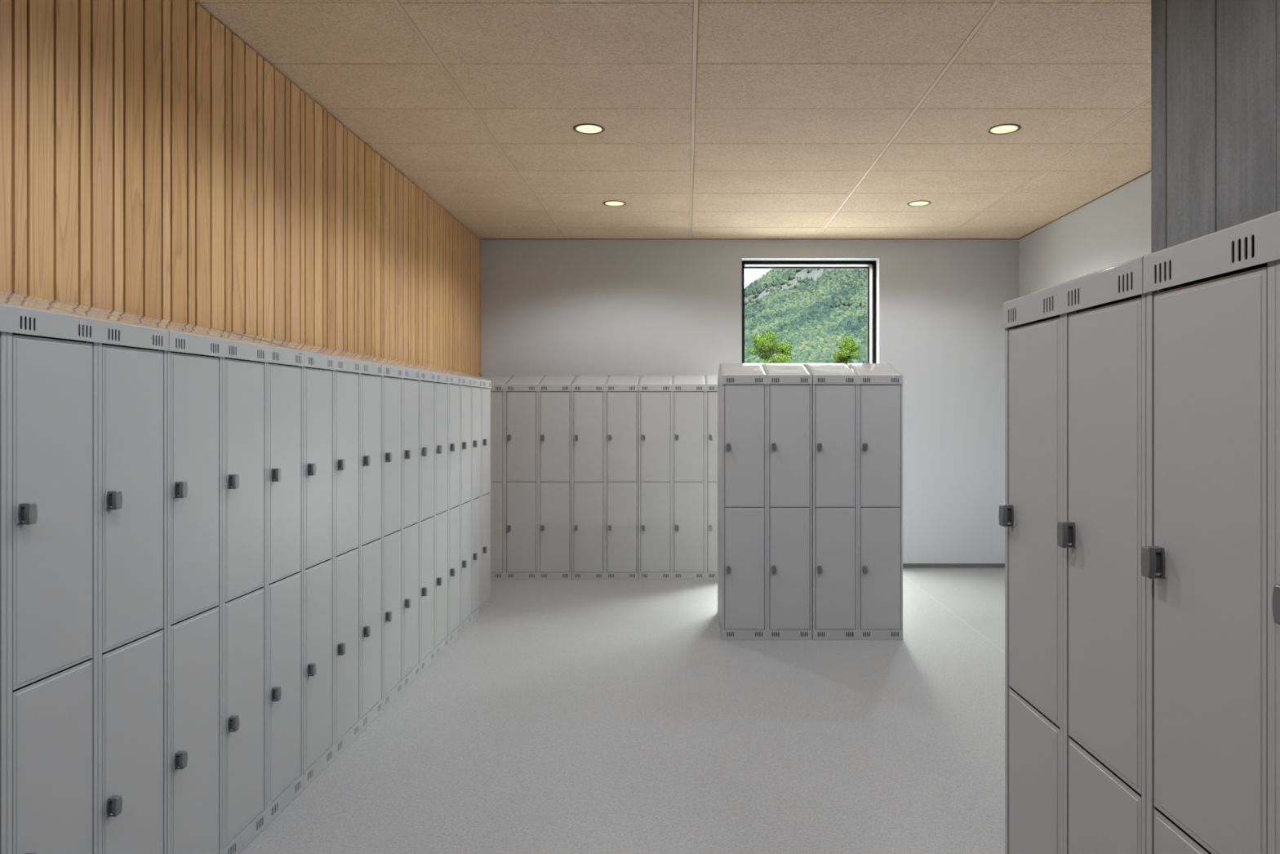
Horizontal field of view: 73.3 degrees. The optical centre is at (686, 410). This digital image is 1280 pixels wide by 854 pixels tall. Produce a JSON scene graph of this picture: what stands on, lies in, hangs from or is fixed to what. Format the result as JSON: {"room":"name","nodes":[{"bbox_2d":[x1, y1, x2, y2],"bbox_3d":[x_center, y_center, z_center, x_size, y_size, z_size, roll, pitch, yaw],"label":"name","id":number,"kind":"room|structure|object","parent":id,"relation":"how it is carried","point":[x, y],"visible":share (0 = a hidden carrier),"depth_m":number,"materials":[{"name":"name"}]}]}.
{"room":"changing room","nodes":[
{"label":"changing room","id":0,"kind":"room"},
{"bbox_2d":[0,0,480,377],"bbox_3d":[-2.010,-0.173,1.349,0.060,3.377,13.899,0,0,0],"label":"wall","id":1,"kind":"structure","parent":0,"point":[153,163],"depth_m":3.50,"materials":[{"name":"brown wood"}]},
{"bbox_2d":[230,568,1004,853],"bbox_3d":[0.593,1.576,1.410,5.646,0.120,14.420,0,0,0],"label":"floor","id":2,"kind":"structure","parent":0,"point":[569,716],"depth_m":3.98,"materials":[{"name":"concrete"}]},
{"bbox_2d":[0,290,168,853],"bbox_3d":[-1.709,0.591,2.083,0.410,1.851,0.897,0,0,0],"label":"locker","id":3,"kind":"object","parent":2,"relation":"on","point":[83,391],"visible":1,"depth_m":2.17,"materials":[{"name":"grey metal"}]},
{"bbox_2d":[38,297,304,853],"bbox_3d":[-1.709,0.591,2.983,0.410,1.851,0.897,0,0,0],"label":"locker","id":4,"kind":"object","parent":2,"relation":"on","point":[234,402],"visible":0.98,"depth_m":2.88,"materials":[{"name":"grey metal"}]},
{"bbox_2d":[210,327,383,789],"bbox_3d":[-1.709,0.591,3.883,0.410,1.851,0.897,0,0,0],"label":"locker","id":5,"kind":"object","parent":2,"relation":"on","point":[343,393],"visible":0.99,"depth_m":3.81,"materials":[{"name":"grey metal"}]},
{"bbox_2d":[313,345,420,711],"bbox_3d":[-1.709,0.591,4.633,0.410,1.851,0.597,0,0,0],"label":"locker","id":6,"kind":"object","parent":2,"relation":"on","point":[401,383],"visible":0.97,"depth_m":4.63,"materials":[{"name":"grey metal"}]},
{"bbox_2d":[360,353,461,673],"bbox_3d":[-1.709,0.591,5.383,0.410,1.851,0.897,0,0,0],"label":"locker","id":7,"kind":"object","parent":2,"relation":"on","point":[440,625],"visible":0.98,"depth_m":5.31,"materials":[{"name":"grey metal"}]},
{"bbox_2d":[411,362,491,633],"bbox_3d":[-1.709,0.591,6.283,0.410,1.851,0.897,0,0,0],"label":"locker","id":8,"kind":"object","parent":2,"relation":"on","point":[475,391],"visible":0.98,"depth_m":6.24,"materials":[{"name":"grey metal"}]},
{"bbox_2d":[479,375,576,579],"bbox_3d":[-1.480,0.591,7.882,0.897,1.851,0.410,0,0,0],"label":"locker","id":9,"kind":"object","parent":2,"relation":"on","point":[531,415],"visible":0.83,"depth_m":7.70,"materials":[{"name":"grey metal"}]},
{"bbox_2d":[571,375,640,579],"bbox_3d":[-0.729,0.591,7.882,0.597,1.851,0.410,0,0,0],"label":"locker","id":10,"kind":"object","parent":2,"relation":"on","point":[605,408],"visible":0.99,"depth_m":7.70,"materials":[{"name":"grey metal"}]},
{"bbox_2d":[638,375,717,579],"bbox_3d":[0.022,0.591,7.882,0.897,1.851,0.410,0,0,0],"label":"locker","id":11,"kind":"object","parent":2,"relation":"on","point":[677,415],"visible":0.91,"depth_m":7.70,"materials":[{"name":"grey metal"}]},
{"bbox_2d":[717,368,719,625],"bbox_3d":[0.536,0.591,6.281,0.597,1.851,0.410,0,0,0],"label":"locker","id":12,"kind":"object","parent":2,"relation":"on","point":[718,386],"visible":0.05,"depth_m":6.22,"materials":[{"name":"grey metal"}]},
{"bbox_2d":[719,363,812,639],"bbox_3d":[0.535,0.591,5.867,0.597,1.851,0.410,0,0,0],"label":"locker","id":13,"kind":"object","parent":2,"relation":"on","point":[766,409],"visible":1,"depth_m":5.69,"materials":[{"name":"grey metal"}]},
{"bbox_2d":[804,363,902,639],"bbox_3d":[1.137,0.591,5.867,0.597,1.851,0.410,0,0,0],"label":"locker","id":14,"kind":"object","parent":2,"relation":"on","point":[857,408],"visible":1,"depth_m":5.69,"materials":[{"name":"grey metal"}]},
{"bbox_2d":[998,255,1146,853],"bbox_3d":[0.921,0.584,1.694,0.410,1.864,0.597,0,0,-1],"label":"locker","id":15,"kind":"object","parent":2,"relation":"on","point":[1073,515],"visible":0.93,"depth_m":1.63,"materials":[{"name":"grey metal"}]},
{"bbox_2d":[1140,210,1279,853],"bbox_3d":[0.927,0.584,1.094,0.410,1.864,0.597,0,0,-1],"label":"locker","id":16,"kind":"object","parent":2,"relation":"on","point":[1210,559],"visible":1,"depth_m":1.21,"materials":[{"name":"grey metal"}]},
{"bbox_2d":[193,0,1151,238],"bbox_3d":[0.593,-1.792,1.410,5.646,0.261,14.420,0,0,0],"label":"ceiling","id":17,"kind":"structure","parent":0,"point":[737,118],"depth_m":4.64,"materials":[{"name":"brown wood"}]},
{"bbox_2d":[573,123,604,134],"bbox_3d":[-0.572,-1.698,5.062,0.189,0.080,0.189,0,0,0],"label":"recessed light","id":18,"kind":"object","parent":17,"relation":"in","point":[584,128],"visible":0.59,"depth_m":5.12,"materials":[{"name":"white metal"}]},
{"bbox_2d":[602,200,626,206],"bbox_3d":[-0.572,-1.698,6.878,0.189,0.080,0.189,0,0,0],"label":"recessed light","id":19,"kind":"object","parent":17,"relation":"in","point":[611,203],"visible":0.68,"depth_m":6.93,"materials":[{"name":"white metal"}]},
{"bbox_2d":[906,200,931,206],"bbox_3d":[1.866,-1.698,6.878,0.189,0.080,0.189,0,0,0],"label":"recessed light","id":20,"kind":"object","parent":17,"relation":"in","point":[915,203],"visible":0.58,"depth_m":6.93,"materials":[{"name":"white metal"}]},
{"bbox_2d":[986,124,1021,134],"bbox_3d":[1.876,-1.698,5.066,0.189,0.080,0.189,0,0,0],"label":"recessed light","id":21,"kind":"object","parent":17,"relation":"in","point":[1002,129],"visible":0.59,"depth_m":5.12,"materials":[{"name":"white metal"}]},
{"bbox_2d":[479,217,1018,563],"bbox_3d":[0.593,-0.198,8.460,5.646,3.428,0.320,0,0,0],"label":"wall","id":22,"kind":"structure","parent":0,"point":[548,307],"depth_m":8.30,"materials":[{"name":"grey paint"}]},
{"bbox_2d":[480,238,1018,239],"bbox_3d":[0.618,-1.657,8.295,5.194,0.007,0.010,0,0,0],"label":"trim","id":23,"kind":"structure","parent":22,"relation":"attached to","point":[481,238],"depth_m":8.30,"materials":[{"name":"brown wood"}]},
{"bbox_2d":[742,261,875,363],"bbox_3d":[1.202,-0.009,8.535,1.347,2.950,0.200,0,0,0],"label":"window","id":24,"kind":"structure","parent":22,"relation":"in","point":[870,266],"depth_m":8.45,"materials":[{"name":"black"}]},
{"bbox_2d":[902,563,1004,568],"bbox_3d":[2.550,1.495,8.297,1.329,0.042,0.006,0,0,0],"label":"baseboard","id":25,"kind":"structure","parent":22,"relation":"attached to","point":[904,565],"depth_m":8.29,"materials":[{"name":"plastic"}]},
{"bbox_2d":[1018,172,1151,297],"bbox_3d":[3.316,-0.198,1.250,0.200,3.428,14.099,0,0,0],"label":"wall","id":26,"kind":"structure","parent":0,"point":[1114,228],"depth_m":6.85,"materials":[{"name":"grey paint"}]},
{"bbox_2d":[1017,169,1151,239],"bbox_3d":[3.211,-1.657,1.349,0.010,0.007,13.879,0,0,0],"label":"trim","id":27,"kind":"structure","parent":26,"relation":"attached to","point":[1148,171],"depth_m":6.82,"materials":[{"name":"brown wood"}]},
{"bbox_2d":[1151,0,1279,253],"bbox_3d":[1.264,-0.173,-1.723,0.201,3.377,7.751,0,0,0],"label":"wall","id":28,"kind":"structure","parent":0,"point":[1215,64],"depth_m":1.90,"materials":[{"name":"grey wood"}]},
{"label":"outside","id":29,"kind":"structure","parent":0,"visible":0},
{"bbox_3d":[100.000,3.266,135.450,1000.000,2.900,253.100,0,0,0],"label":"ground","id":30,"kind":"structure","parent":29,"visible":0},
{"bbox_2d":[747,329,793,363],"bbox_3d":[6.043,-0.654,62.171,4.405,10.340,3.966,0,0,38],"label":"leafy tree","id":31,"kind":"object","parent":30,"relation":"on","point":[761,342],"visible":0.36,"depth_m":61.73,"materials":[{"name":"green plant"}]},
{"bbox_2d":[831,335,860,363],"bbox_3d":[12.440,-0.623,66.008,3.262,10.277,3.359,0,0,0],"label":"leafy tree","id":32,"kind":"object","parent":30,"relation":"on","point":[849,349],"visible":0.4,"depth_m":65.45,"materials":[{"name":"green plant"}]},
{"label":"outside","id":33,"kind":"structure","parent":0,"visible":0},
{"bbox_2d":[744,268,861,309],"bbox_3d":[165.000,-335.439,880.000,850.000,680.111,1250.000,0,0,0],"label":"mountainside","id":34,"kind":"structure","parent":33,"point":[815,273],"depth_m":1029.40,"materials":[{"name":"grey stone"}]},
{"bbox_2d":[744,268,866,364],"bbox_3d":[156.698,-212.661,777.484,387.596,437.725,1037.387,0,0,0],"label":"forest","id":35,"kind":"object","parent":34,"relation":"on","point":[806,315],"visible":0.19,"depth_m":753.67,"materials":[{"name":"green plant"}]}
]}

